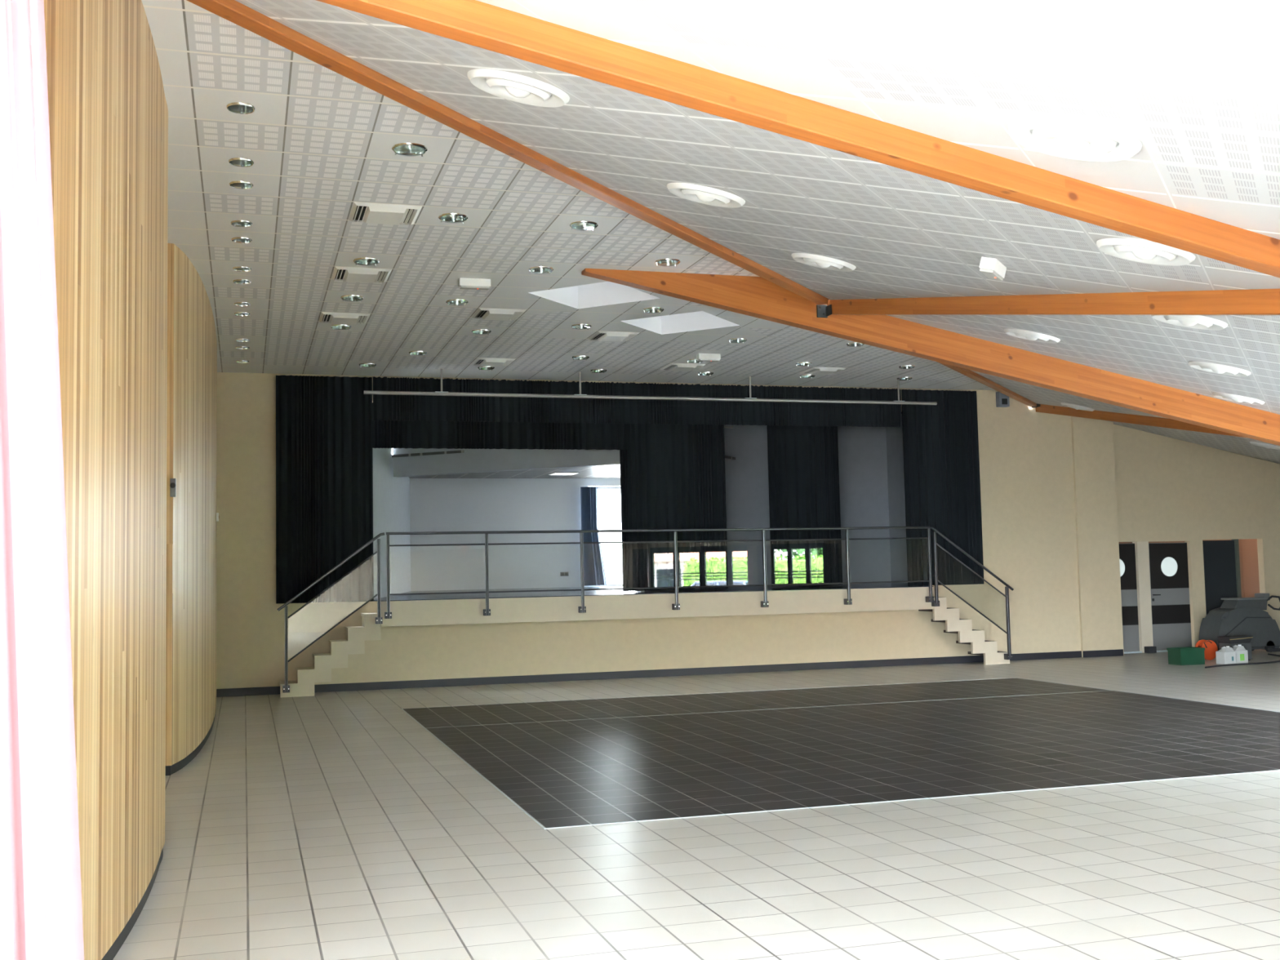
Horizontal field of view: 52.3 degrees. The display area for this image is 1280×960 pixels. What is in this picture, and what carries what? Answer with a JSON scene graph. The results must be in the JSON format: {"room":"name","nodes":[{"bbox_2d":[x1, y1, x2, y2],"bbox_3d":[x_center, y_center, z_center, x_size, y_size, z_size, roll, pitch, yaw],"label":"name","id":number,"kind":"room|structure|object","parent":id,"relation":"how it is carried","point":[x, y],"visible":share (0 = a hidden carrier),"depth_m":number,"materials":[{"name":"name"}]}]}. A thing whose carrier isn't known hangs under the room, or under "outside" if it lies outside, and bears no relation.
{"room":"event venue","nodes":[
{"label":"event venue","id":0,"kind":"room"},
{"bbox_2d":[44,0,168,959],"bbox_3d":[-3.093,-0.175,7.456,0.598,4.910,6.800,0,-4,-17],"label":"wall","id":1,"kind":"structure","parent":0,"point":[108,105],"depth_m":6.21,"materials":[{"name":"brown wood"}]},
{"bbox_2d":[101,848,163,959],"bbox_3d":[-3.036,2.319,7.287,0.562,0.090,6.800,0,-4,-17],"label":"baseboard","id":2,"kind":"structure","parent":1,"relation":"attached to","point":[113,951],"depth_m":6.69,"materials":[{"name":"black"}]},
{"bbox_2d":[166,243,173,543],"bbox_3d":[-4.437,-0.889,11.484,0.196,2.880,1.588,-1,-4,-3],"label":"wall","id":3,"kind":"structure","parent":0,"point":[170,246],"depth_m":12.19,"materials":[{"name":"brown wood"}]},
{"bbox_2d":[165,543,173,775],"bbox_3d":[-4.321,1.605,11.335,0.405,2.120,1.510,0,-4,-17],"label":"door","id":4,"kind":"structure","parent":3,"relation":"in","point":[169,546],"depth_m":12.00,"materials":[{"name":"brown wood"}]},
{"bbox_2d":[169,478,176,497],"bbox_3d":[-4.324,0.070,12.059,0.052,0.170,0.064,0,-4,-17],"label":"wall sensor","id":5,"kind":"object","parent":3,"relation":"attached to","point":[172,481],"visible":1,"depth_m":12.04,"materials":[{"name":"grey plastic"}]},
{"bbox_2d":[172,244,217,764],"bbox_3d":[-5.373,0.458,16.014,0.286,4.910,8.033,0,-4,-15],"label":"wall","id":6,"kind":"structure","parent":0,"point":[195,343],"depth_m":13.05,"materials":[{"name":"brown wood"}]},
{"bbox_2d":[170,714,215,774],"bbox_3d":[-5.314,2.952,15.845,0.247,0.090,8.033,0,-4,-15],"label":"baseboard","id":7,"kind":"structure","parent":6,"relation":"attached to","point":[182,763],"depth_m":12.78,"materials":[{"name":"black"}]},
{"bbox_2d":[372,448,410,599],"bbox_3d":[-4.871,0.468,25.533,0.149,3.550,9.554,-1,-4,-6],"label":"wall","id":8,"kind":"structure","parent":0,"point":[391,494],"depth_m":24.53,"materials":[{"name":"grey paint"}]},
{"bbox_2d":[409,478,620,591],"bbox_3d":[-2.622,1.257,31.147,6.700,2.650,0.150,0,-4,-17],"label":"wall","id":9,"kind":"structure","parent":0,"point":[436,504],"depth_m":30.84,"materials":[{"name":"white paint"}]},
{"bbox_2d":[141,0,995,390],"bbox_3d":[-0.083,-2.371,11.569,21.570,0.001,20.049,0,-4,-17],"label":"ceiling","id":10,"kind":"structure","parent":0,"point":[319,141],"depth_m":12.64,"materials":[{"name":"tile"}]},
{"bbox_2d":[226,102,255,114],"bbox_3d":[-2.689,-2.562,8.774,0.190,0.134,0.190,0,-4,-17],"label":"recessed light","id":11,"kind":"object","parent":10,"relation":"in","point":[236,107],"visible":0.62,"depth_m":8.82,"materials":[{"name":"silver metal"}]},
{"bbox_2d":[228,157,253,167],"bbox_3d":[-3.038,-2.477,9.919,0.190,0.134,0.190,0,-4,-17],"label":"recessed light","id":12,"kind":"object","parent":10,"relation":"in","point":[237,162],"visible":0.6,"depth_m":9.97,"materials":[{"name":"silver metal"}]},
{"bbox_2d":[230,220,252,226],"bbox_3d":[-3.560,-2.348,11.637,0.190,0.134,0.190,0,-4,-17],"label":"recessed light","id":13,"kind":"object","parent":10,"relation":"in","point":[235,223],"visible":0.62,"depth_m":11.68,"materials":[{"name":"silver metal"}]},
{"bbox_2d":[229,181,253,189],"bbox_3d":[-3.212,-2.434,10.492,0.190,0.134,0.190,0,-4,-17],"label":"recessed light","id":14,"kind":"object","parent":10,"relation":"in","point":[237,184],"visible":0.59,"depth_m":10.54,"materials":[{"name":"silver metal"}]},
{"bbox_2d":[231,236,252,243],"bbox_3d":[-3.734,-2.305,12.210,0.190,0.134,0.190,0,-4,-17],"label":"recessed light","id":15,"kind":"object","parent":10,"relation":"in","point":[239,239],"visible":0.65,"depth_m":12.25,"materials":[{"name":"silver metal"}]},
{"bbox_2d":[275,375,373,603],"bbox_3d":[-4.910,0.135,20.298,1.470,3.530,0.110,0,-4,-17],"label":"stage curtain","id":16,"kind":"object","parent":10,"relation":"hanging from","point":[324,454],"visible":0.98,"depth_m":20.29,"materials":[{"name":"grey fabric"}]},
{"bbox_2d":[319,311,370,324],"bbox_3d":[-3.628,-1.974,15.989,0.576,0.047,0.576,0,-4,-17],"label":"ceiling vent","id":17,"kind":"object","parent":10,"relation":"in","point":[332,317],"visible":1,"depth_m":15.88,"materials":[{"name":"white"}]},
{"bbox_2d":[340,294,364,302],"bbox_3d":[-3.282,-2.124,14.848,0.264,0.154,0.264,0,-4,-17],"label":"recessed light","id":18,"kind":"object","parent":10,"relation":"in","point":[349,297],"visible":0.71,"depth_m":14.91,"materials":[{"name":"silver metal"}]},
{"bbox_2d":[331,266,391,283],"bbox_3d":[-2.932,-2.145,13.699,0.576,0.047,0.576,0,-4,-17],"label":"ceiling vent","id":19,"kind":"object","parent":10,"relation":"in","point":[352,274],"visible":1,"depth_m":13.60,"materials":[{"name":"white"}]},
{"bbox_2d":[352,257,379,266],"bbox_3d":[-2.760,-2.252,13.131,0.264,0.154,0.264,0,-4,-17],"label":"recessed light","id":20,"kind":"object","parent":10,"relation":"in","point":[366,261],"visible":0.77,"depth_m":13.20,"materials":[{"name":"silver metal"}]},
{"bbox_2d":[348,202,422,225],"bbox_3d":[-2.236,-2.316,11.409,0.576,0.047,0.576,0,-4,-17],"label":"ceiling vent","id":21,"kind":"object","parent":10,"relation":"in","point":[369,213],"visible":1,"depth_m":11.32,"materials":[{"name":"white metal"}]},
{"bbox_2d":[391,142,427,156],"bbox_3d":[-1.715,-2.509,9.695,0.264,0.154,0.264,0,-4,-17],"label":"recessed light","id":22,"kind":"object","parent":10,"relation":"in","point":[403,148],"visible":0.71,"depth_m":9.77,"materials":[{"name":"silver metal"}]},
{"bbox_2d":[438,213,467,223],"bbox_3d":[-1.663,-2.381,11.587,0.264,0.154,0.264,0,-4,-17],"label":"recessed light","id":23,"kind":"object","parent":10,"relation":"in","point":[448,217],"visible":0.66,"depth_m":11.66,"materials":[{"name":"silver metal"}]},
{"bbox_2d":[445,299,468,306],"bbox_3d":[-2.134,-2.124,15.197,0.264,0.154,0.264,0,-4,-17],"label":"recessed light","id":24,"kind":"object","parent":10,"relation":"in","point":[451,302],"visible":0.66,"depth_m":15.26,"materials":[{"name":"silver metal"}]},
{"bbox_2d":[457,277,490,290],"bbox_3d":[-1.785,-2.110,14.050,0.340,0.111,0.110,0,-4,-17],"label":"emergency light","id":25,"kind":"object","parent":10,"relation":"attached to","point":[463,283],"visible":1,"depth_m":14.00,"materials":[{"name":"white plastic"}]},
{"bbox_2d":[459,285,489,290],"bbox_3d":[-1.784,-2.072,14.048,0.310,0.021,0.100,0,-4,-17],"label":"diffuser","id":26,"kind":"object","parent":25,"relation":"attached to","point":[468,287],"depth_m":14.02,"materials":[{"name":"grey plastic"}]},
{"bbox_2d":[471,357,515,366],"bbox_3d":[-2.203,-1.760,19.550,0.576,0.047,0.576,0,-4,-17],"label":"ceiling vent","id":27,"kind":"object","parent":10,"relation":"in","point":[483,362],"visible":1,"depth_m":19.42,"materials":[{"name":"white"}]},
{"bbox_2d":[471,307,526,320],"bbox_3d":[-1.732,-2.016,15.940,0.576,0.047,0.576,0,-4,-17],"label":"ceiling vent","id":28,"kind":"object","parent":10,"relation":"in","point":[502,314],"visible":1,"depth_m":15.83,"materials":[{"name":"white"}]},
{"bbox_2d":[186,0,828,304],"bbox_3d":[-1.783,-2.501,7.218,0.120,0.335,16.080,-3,-4,28],"label":"beam","id":29,"kind":"structure","parent":10,"relation":"attached to","point":[233,11],"depth_m":8.33,"materials":[{"name":"orange wood"}]},
{"bbox_2d":[528,266,553,274],"bbox_3d":[-1.037,-2.252,13.654,0.264,0.154,0.264,0,-4,-17],"label":"recessed light","id":30,"kind":"object","parent":10,"relation":"in","point":[539,269],"visible":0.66,"depth_m":13.73,"materials":[{"name":"silver metal"}]},
{"bbox_2d":[569,221,598,231],"bbox_3d":[-0.515,-2.380,11.936,0.264,0.154,0.264,0,-4,-17],"label":"recessed light","id":31,"kind":"object","parent":10,"relation":"in","point":[583,225],"visible":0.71,"depth_m":12.01,"materials":[{"name":"silver metal"}]},
{"bbox_2d":[528,281,660,309],"bbox_3d":[-0.527,-2.511,15.043,1.180,0.768,1.180,-3,-4,28],"label":"well","id":32,"kind":"object","parent":10,"relation":"attached to","point":[606,293],"visible":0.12,"depth_m":15.57,"materials":[{"name":"white"}]},
{"bbox_2d":[587,331,639,342],"bbox_3d":[-0.358,-1.930,17.609,0.576,0.047,0.576,0,-4,-17],"label":"ceiling vent","id":33,"kind":"object","parent":10,"relation":"in","point":[615,336],"visible":1,"depth_m":17.49,"materials":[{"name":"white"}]},
{"bbox_2d":[373,376,902,426],"bbox_3d":[0.227,-1.291,21.965,9.310,0.693,0.062,0,-4,-17],"label":"valance","id":34,"kind":"object","parent":10,"relation":"hanging from","point":[385,406],"visible":0.91,"depth_m":21.84,"materials":[{"name":"grey"}]},
{"bbox_2d":[364,368,937,404],"bbox_3d":[0.471,-1.510,21.213,9.760,0.419,0.064,0,-4,-17],"label":"pipe","id":35,"kind":"object","parent":10,"relation":"hanging from","point":[388,393],"visible":1,"depth_m":21.04,"materials":[{"name":"grey metal"}]},
{"bbox_2d":[642,307,664,313],"bbox_3d":[0.163,-2.123,15.896,0.264,0.154,0.264,0,-4,-17],"label":"recessed light","id":36,"kind":"object","parent":10,"relation":"in","point":[650,310],"visible":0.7,"depth_m":15.97,"materials":[{"name":"silver metal"}]},
{"bbox_2d":[654,258,680,266],"bbox_3d":[0.285,-2.294,13.431,0.264,0.154,0.264,0,-4,-17],"label":"recessed light","id":37,"kind":"object","parent":10,"relation":"in","point":[673,262],"visible":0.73,"depth_m":13.50,"materials":[{"name":"silver metal"}]},
{"bbox_2d":[620,311,739,334],"bbox_3d":[0.522,-2.409,16.853,1.220,0.768,1.220,-3,-4,28],"label":"well","id":38,"kind":"object","parent":10,"relation":"attached to","point":[700,320],"visible":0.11,"depth_m":17.39,"materials":[{"name":"white"}]},
{"bbox_2d":[659,363,705,371],"bbox_3d":[0.668,-1.759,20.423,0.576,0.047,0.576,0,-4,-17],"label":"ceiling vent","id":39,"kind":"object","parent":10,"relation":"in","point":[671,366],"visible":1,"depth_m":20.28,"materials":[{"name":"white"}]},
{"bbox_2d":[696,353,720,361],"bbox_3d":[1.015,-1.809,19.280,0.340,0.111,0.110,0,-4,-17],"label":"emergency light","id":40,"kind":"object","parent":10,"relation":"attached to","point":[700,357],"visible":1,"depth_m":19.23,"materials":[{"name":"grey plastic"}]},
{"bbox_2d":[799,367,845,374],"bbox_3d":[2.964,-1.758,21.121,0.576,0.047,0.576,0,-4,-17],"label":"ceiling vent","id":41,"kind":"object","parent":10,"relation":"in","point":[814,371],"visible":1,"depth_m":20.98,"materials":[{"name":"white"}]},
{"bbox_2d":[581,268,1279,445],"bbox_3d":[6.168,-0.827,15.674,14.080,2.775,0.160,0,-4,-17],"label":"roof beam","id":42,"kind":"structure","parent":10,"relation":"attached to","point":[758,297],"depth_m":14.88,"materials":[{"name":"orange wood"}]},
{"bbox_2d":[816,304,831,317],"bbox_3d":[2.031,-1.870,14.330,0.120,0.140,0.152,0,-4,-17],"label":"bracket","id":43,"kind":"object","parent":42,"relation":"attached to","point":[823,310],"visible":1,"depth_m":14.37,"materials":[{"name":"black metal"}]},
{"bbox_2d":[901,389,983,586],"bbox_3d":[5.447,0.129,23.445,1.520,3.512,0.108,0,-4,-17],"label":"stage curtain","id":44,"kind":"object","parent":10,"relation":"hanging from","point":[940,441],"visible":0.96,"depth_m":23.44,"materials":[{"name":"grey fabric"}]},
{"bbox_2d":[937,361,1036,406],"bbox_3d":[4.767,-1.798,19.452,0.120,0.335,10.720,-3,-4,28],"label":"beam","id":45,"kind":"structure","parent":10,"relation":"attached to","point":[966,372],"depth_m":21.08,"materials":[{"name":"brown wood"}]},
{"bbox_2d":[580,486,606,586],"bbox_3d":[-1.112,1.349,31.330,0.617,2.370,0.134,0,-4,-17],"label":"window curtain","id":46,"kind":"object","parent":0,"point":[593,566],"visible":0.92,"depth_m":31.30,"materials":[{"name":"blue fabric"}]},
{"bbox_2d":[216,372,1080,688],"bbox_3d":[0.756,0.699,22.183,15.550,5.200,0.200,0,-4,-17],"label":"wall","id":47,"kind":"structure","parent":0,"point":[1025,455],"depth_m":21.75,"materials":[{"name":"beige paint"}]},
{"bbox_2d":[216,650,1081,697],"bbox_3d":[0.878,3.225,21.919,15.270,0.120,0.014,0,-4,-17],"label":"baseboard","id":48,"kind":"structure","parent":47,"relation":"attached to","point":[968,659],"depth_m":21.61,"materials":[{"name":"black"}]},
{"bbox_2d":[380,586,933,626],"bbox_3d":[0.491,2.067,21.577,9.482,0.400,0.603,0,-4,-17],"label":"stage","id":49,"kind":"object","parent":47,"relation":"attached to","point":[455,611],"visible":0.87,"depth_m":21.16,"materials":[{"name":"beige paint"}]},
{"bbox_2d":[384,525,933,618],"bbox_3d":[0.578,1.459,21.264,9.365,1.316,0.122,0,-4,-17],"label":"railing","id":50,"kind":"object","parent":49,"relation":"attached to","point":[930,598],"visible":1,"depth_m":21.18,"materials":[{"name":"grey metal"}]},
{"bbox_2d":[995,391,1009,407],"bbox_3d":[6.677,-1.485,23.973,0.210,0.280,0.130,0,-4,-17],"label":"wall speaker","id":51,"kind":"object","parent":47,"relation":"attached to","point":[1002,400],"visible":0.84,"depth_m":23.91,"materials":[{"name":"grey plastic"}]},
{"bbox_2d":[369,582,928,601],"bbox_3d":[-0.569,2.256,26.798,12.500,0.020,10.000,0,-4,-17],"label":"floor","id":52,"kind":"structure","parent":0,"point":[872,584],"depth_m":23.98,"materials":[{"name":"grey"}]},
{"bbox_2d":[112,646,1279,959],"bbox_3d":[6.638,2.431,10.481,33.900,0.106,26.700,0,-4,-17],"label":"floor","id":53,"kind":"structure","parent":0,"point":[332,825],"depth_m":9.29,"materials":[{"name":"beige tile"}]},
{"bbox_2d":[279,613,381,697],"bbox_3d":[-4.727,2.664,19.939,1.517,1.200,0.580,0,-4,-17],"label":"stairs","id":54,"kind":"structure","parent":53,"relation":"on","point":[356,636],"depth_m":19.69,"materials":[{"name":"beige paint"}]},
{"bbox_2d":[277,532,384,693],"bbox_3d":[-4.647,1.979,19.624,1.588,2.358,0.122,0,-4,-17],"label":"stair railing","id":55,"kind":"object","parent":54,"relation":"attached to","point":[379,620],"visible":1,"depth_m":19.60,"materials":[{"name":"grey metal"}]},
{"bbox_2d":[918,596,1009,664],"bbox_3d":[5.632,2.666,23.088,1.689,1.200,0.580,0,-4,-17],"label":"stairs","id":56,"kind":"structure","parent":53,"relation":"on","point":[950,616],"depth_m":22.84,"materials":[{"name":"beige paint"}]},
{"bbox_2d":[930,526,1013,659],"bbox_3d":[5.827,1.985,22.807,1.588,2.352,0.122,0,-4,-17],"label":"stair railing","id":57,"kind":"object","parent":56,"relation":"attached to","point":[936,602],"visible":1,"depth_m":22.77,"materials":[{"name":"grey metal"}]},
{"bbox_2d":[1166,646,1204,665],"bbox_3d":[9.271,2.988,22.106,0.500,0.275,0.340,0,-4,-17],"label":"plastic crate","id":58,"kind":"object","parent":53,"relation":"on","point":[1188,655],"visible":1,"depth_m":21.97,"materials":[{"name":"green plastic"}]},
{"bbox_2d":[1195,640,1217,660],"bbox_3d":[9.979,2.992,22.939,0.350,0.350,0.200,0,-4,-17],"label":"cable reel","id":59,"kind":"object","parent":53,"relation":"on","point":[1211,647],"visible":0.71,"depth_m":22.87,"materials":[{"name":"orange plastic"}]},
{"bbox_2d":[1215,645,1236,664],"bbox_3d":[9.881,2.953,21.957,0.260,0.300,0.202,0,-4,-21],"label":"jug","id":60,"kind":"object","parent":53,"relation":"on","point":[1226,655],"visible":0.97,"depth_m":21.89,"materials":[{"name":"grey plastic"}]},
{"bbox_2d":[1217,635,1253,660],"bbox_3d":[10.373,2.931,22.677,0.500,0.419,0.318,0,-4,-17],"label":"wire basket","id":61,"kind":"object","parent":53,"relation":"on","point":[1224,641],"visible":0.54,"depth_m":22.59,"materials":[{"name":"grey metal"}]},
{"bbox_2d":[1199,593,1279,652],"bbox_3d":[11.454,2.703,24.628,1.681,1.098,0.581,0,-4,-17],"label":"floor scrubber","id":62,"kind":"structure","parent":53,"relation":"on","point":[1245,616],"depth_m":24.43,"materials":[{"name":"grey plastic"}]},
{"bbox_2d":[1232,644,1248,663],"bbox_3d":[10.141,2.952,22.099,0.260,0.310,0.202,0,-4,-14],"label":"jug","id":63,"kind":"object","parent":53,"relation":"on","point":[1242,654],"visible":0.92,"depth_m":22.02,"materials":[{"name":"grey plastic"}]},
{"bbox_2d":[1204,653,1279,668],"bbox_3d":[10.571,3.094,22.275,0.650,0.028,3.493,-5,-5,41],"label":"hose","id":64,"kind":"object","parent":53,"relation":"on","point":[1268,662],"visible":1,"depth_m":21.67,"materials":[{"name":"grey rubber"}]},
{"bbox_2d":[235,0,1279,463],"bbox_3d":[5.175,-1.126,11.368,8.449,0.001,42.462,14,4,28],"label":"ceiling","id":65,"kind":"structure","parent":0,"point":[1197,82],"depth_m":6.66,"materials":[{"name":"tile"}]},
{"bbox_2d":[466,68,569,107],"bbox_3d":[-0.663,-2.139,7.120,0.552,0.177,0.567,-2,-4,9],"label":"ceiling vent","id":66,"kind":"object","parent":65,"relation":"in","point":[508,86],"visible":1,"depth_m":7.03,"materials":[{"name":"white plastic"}]},
{"bbox_2d":[666,182,745,208],"bbox_3d":[0.469,-2.018,9.233,0.552,0.177,0.567,-2,-4,9],"label":"ceiling vent","id":67,"kind":"object","parent":65,"relation":"in","point":[695,193],"visible":1,"depth_m":9.13,"materials":[{"name":"white plastic"}]},
{"bbox_2d":[315,0,1279,277],"bbox_3d":[2.435,-1.404,6.603,11.300,2.448,0.130,0,-4,-17],"label":"roof beam","id":68,"kind":"structure","parent":65,"relation":"attached to","point":[475,23],"depth_m":6.08,"materials":[{"name":"orange wood"}]},
{"bbox_2d":[791,253,856,271],"bbox_3d":[1.600,-1.897,11.346,0.552,0.177,0.567,-2,-4,9],"label":"ceiling vent","id":69,"kind":"object","parent":65,"relation":"in","point":[815,260],"visible":1,"depth_m":11.22,"materials":[{"name":"white plastic"}]},
{"bbox_2d":[978,256,1006,280],"bbox_3d":[2.561,-1.530,9.448,0.125,0.128,0.340,-3,-4,28],"label":"emergency light","id":70,"kind":"object","parent":65,"relation":"attached to","point":[992,268],"visible":1,"depth_m":9.33,"materials":[{"name":"grey plastic"}]},
{"bbox_2d":[979,268,1003,280],"bbox_3d":[2.550,-1.490,9.451,0.100,0.021,0.310,14,4,28],"label":"diffuser","id":71,"kind":"object","parent":70,"relation":"attached to","point":[992,273],"depth_m":9.40,"materials":[{"name":"grey plastic"}]},
{"bbox_2d":[1004,328,1060,343],"bbox_3d":[4.041,-1.485,13.423,0.552,0.177,0.567,-2,-4,9],"label":"ceiling vent","id":72,"kind":"object","parent":65,"relation":"in","point":[1026,335],"visible":1,"depth_m":13.29,"materials":[{"name":"white plastic"}]},
{"bbox_2d":[827,288,1279,315],"bbox_3d":[3.795,-1.256,8.954,0.130,2.442,11.310,0,-4,-17],"label":"roof beam","id":73,"kind":"structure","parent":65,"relation":"attached to","point":[1251,301],"depth_m":9.97,"materials":[{"name":"orange wood"}]},
{"bbox_2d":[1008,116,1142,161],"bbox_3d":[1.904,-1.490,5.709,0.552,0.177,0.567,-2,-4,9],"label":"ceiling light","id":74,"kind":"object","parent":65,"relation":"in","point":[1066,138],"visible":1,"depth_m":5.63,"materials":[{"name":"white plastic"}]},
{"bbox_2d":[1060,402,1094,411],"bbox_3d":[7.540,-1.259,22.440,0.552,0.177,0.567,-2,-4,9],"label":"ceiling vent","id":75,"kind":"object","parent":65,"relation":"in","point":[1068,405],"visible":1,"depth_m":22.29,"materials":[{"name":"white plastic"}]},
{"bbox_2d":[1035,404,1244,437],"bbox_3d":[8.543,-0.913,20.531,0.130,1.728,7.680,0,-4,-17],"label":"roof beam","id":76,"kind":"structure","parent":65,"relation":"attached to","point":[1097,415],"depth_m":21.67,"materials":[{"name":"brown wood"}]},
{"bbox_2d":[1096,238,1195,266],"bbox_3d":[3.035,-1.369,7.822,0.552,0.177,0.567,-2,-4,9],"label":"ceiling vent","id":77,"kind":"object","parent":65,"relation":"in","point":[1133,250],"visible":0.99,"depth_m":7.73,"materials":[{"name":"white plastic"}]},
{"bbox_2d":[1151,315,1227,330],"bbox_3d":[4.252,-1.238,10.093,0.552,0.177,0.567,-2,-4,9],"label":"ceiling vent","id":78,"kind":"object","parent":65,"relation":"in","point":[1197,322],"visible":0.9,"depth_m":10.01,"materials":[{"name":"white plastic"}]},
{"bbox_2d":[1188,361,1250,376],"bbox_3d":[5.666,-1.087,12.735,0.552,0.177,0.567,-2,-4,9],"label":"ceiling vent","id":79,"kind":"object","parent":65,"relation":"in","point":[1206,366],"visible":1,"depth_m":12.61,"materials":[{"name":"white plastic"}]},
{"bbox_2d":[1212,392,1264,404],"bbox_3d":[6.967,-0.947,15.165,0.552,0.177,0.567,-2,-4,9],"label":"ceiling vent","id":80,"kind":"object","parent":65,"relation":"in","point":[1237,398],"visible":1,"depth_m":15.03,"materials":[{"name":"white plastic"}]},
{"bbox_2d":[1249,441,1279,449],"bbox_3d":[10.474,-0.571,21.715,0.552,0.177,0.567,-2,-4,9],"label":"ceiling vent","id":81,"kind":"object","parent":65,"relation":"in","point":[1260,444],"visible":1,"depth_m":21.59,"materials":[{"name":"white plastic"}]},
{"bbox_3d":[-1.699,-1.548,2.685,1.094,0.027,0.198,0,-4,-17],"label":"rail","id":82,"kind":"object","parent":65,"relation":"attached to","visible":0},
{"bbox_2d":[0,0,84,959],"bbox_3d":[-1.639,0.235,2.599,1.078,3.490,0.110,1,-4,-27],"label":"curtain","id":83,"kind":"object","parent":82,"relation":"hanging from","point":[41,906],"visible":1,"depth_m":2.80,"materials":[{"name":"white fabric"}]},
{"bbox_2d":[640,424,891,591],"bbox_3d":[1.787,0.388,26.359,7.820,3.550,2.852,3,-6,-45],"label":"wall","id":84,"kind":"structure","parent":0,"point":[862,451],"depth_m":27.65,"materials":[{"name":"grey paint"}]},
{"bbox_2d":[391,448,736,478],"bbox_3d":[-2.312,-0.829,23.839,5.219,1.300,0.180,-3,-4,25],"label":"ceiling","id":85,"kind":"structure","parent":84,"relation":"attached to","point":[472,460],"depth_m":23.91,"materials":[{"name":"grey paint"}]},
{"bbox_2d":[885,413,907,582],"bbox_3d":[5.989,0.281,26.062,0.120,3.550,4.090,0,-4,-17],"label":"wall","id":86,"kind":"structure","parent":0,"point":[895,451],"depth_m":27.63,"materials":[{"name":"grey paint"}]},
{"bbox_2d":[1071,416,1124,657],"bbox_3d":[8.494,0.935,24.648,0.890,4.750,0.550,0,-4,-17],"label":"wall","id":87,"kind":"structure","parent":0,"point":[1100,615],"depth_m":24.38,"materials":[{"name":"beige paint"}]},
{"bbox_2d":[1082,648,1123,657],"bbox_3d":[8.613,3.224,24.218,0.870,0.120,0.014,0,-4,-17],"label":"baseboard","id":88,"kind":"structure","parent":87,"relation":"attached to","point":[1100,653],"depth_m":24.21,"materials":[{"name":"black"}]},
{"bbox_2d":[1118,538,1259,597],"bbox_3d":[10.442,1.926,26.162,5.200,2.900,1.250,0,-4,-17],"label":"wall","id":89,"kind":"structure","parent":0,"point":[1248,552],"depth_m":27.22,"materials":[{"name":"brown paint"}]},
{"bbox_2d":[1113,424,1279,647],"bbox_3d":[14.235,1.029,26.648,11.260,4.600,0.150,0,-4,-17],"label":"wall","id":90,"kind":"structure","parent":0,"point":[1168,489],"depth_m":25.58,"materials":[{"name":"beige paint"}]},
{"bbox_2d":[1119,543,1139,651],"bbox_3d":[9.137,2.253,24.955,0.900,2.065,0.069,0,-4,-17],"label":"door","id":91,"kind":"structure","parent":90,"relation":"in","point":[1126,551],"depth_m":25.01,"materials":[{"name":"grey"}]},
{"bbox_2d":[1132,541,1153,653],"bbox_3d":[9.713,2.258,25.156,0.260,2.130,0.140,0,-4,-17],"label":"trim","id":92,"kind":"structure","parent":90,"relation":"attached to","point":[1141,548],"depth_m":25.09,"materials":[{"name":"beige paint"}]},
{"bbox_2d":[1148,542,1191,649],"bbox_3d":[10.297,2.252,25.281,0.900,2.065,0.120,0,-4,-17],"label":"door","id":93,"kind":"structure","parent":90,"relation":"in","point":[1168,562],"depth_m":25.28,"materials":[{"name":"grey"}]},
{"bbox_2d":[1202,538,1241,614],"bbox_3d":[11.489,2.248,25.691,0.810,2.150,0.110,0,-4,-17],"label":"door","id":94,"kind":"structure","parent":90,"relation":"in","point":[1222,576],"depth_m":25.70,"materials":[{"name":"grey wood"}]},
{"bbox_3d":[0.461,-1.534,24.617,12.000,0.100,4.300,0,-4,-17],"label":"ceiling","id":95,"kind":"structure","parent":0,"visible":0},
{"bbox_2d":[372,402,628,449],"bbox_3d":[-2.399,-1.044,21.735,4.550,1.055,0.095,0,-4,-17],"label":"valance","id":96,"kind":"object","parent":95,"relation":"hanging from","point":[414,434],"visible":0.44,"depth_m":21.72,"materials":[{"name":"grey fabric"}]},
{"bbox_2d":[619,423,728,591],"bbox_3d":[0.583,0.166,22.614,1.930,3.470,0.106,0,-4,-17],"label":"stage curtain","id":97,"kind":"object","parent":95,"relation":"hanging from","point":[673,476],"visible":0.79,"depth_m":22.59,"materials":[{"name":"grey fabric"}]},
{"bbox_2d":[767,425,842,586],"bbox_3d":[3.088,0.244,24.499,1.440,3.470,0.103,0,-4,-17],"label":"stage curtain","id":98,"kind":"object","parent":95,"relation":"hanging from","point":[803,468],"visible":0.8,"depth_m":24.48,"materials":[{"name":"grey fabric"}]},
{"label":"outside","id":99,"kind":"structure","parent":0,"visible":0},
{"bbox_3d":[10.041,3.051,18.542,150.000,0.130,150.000,0,-4,-17],"label":"ground","id":100,"kind":"structure","parent":99,"visible":0},
{"bbox_2d":[588,486,622,586],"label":"window","id":101,"kind":"structure","parent":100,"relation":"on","point":[609,501],"depth_m":37.35,"materials":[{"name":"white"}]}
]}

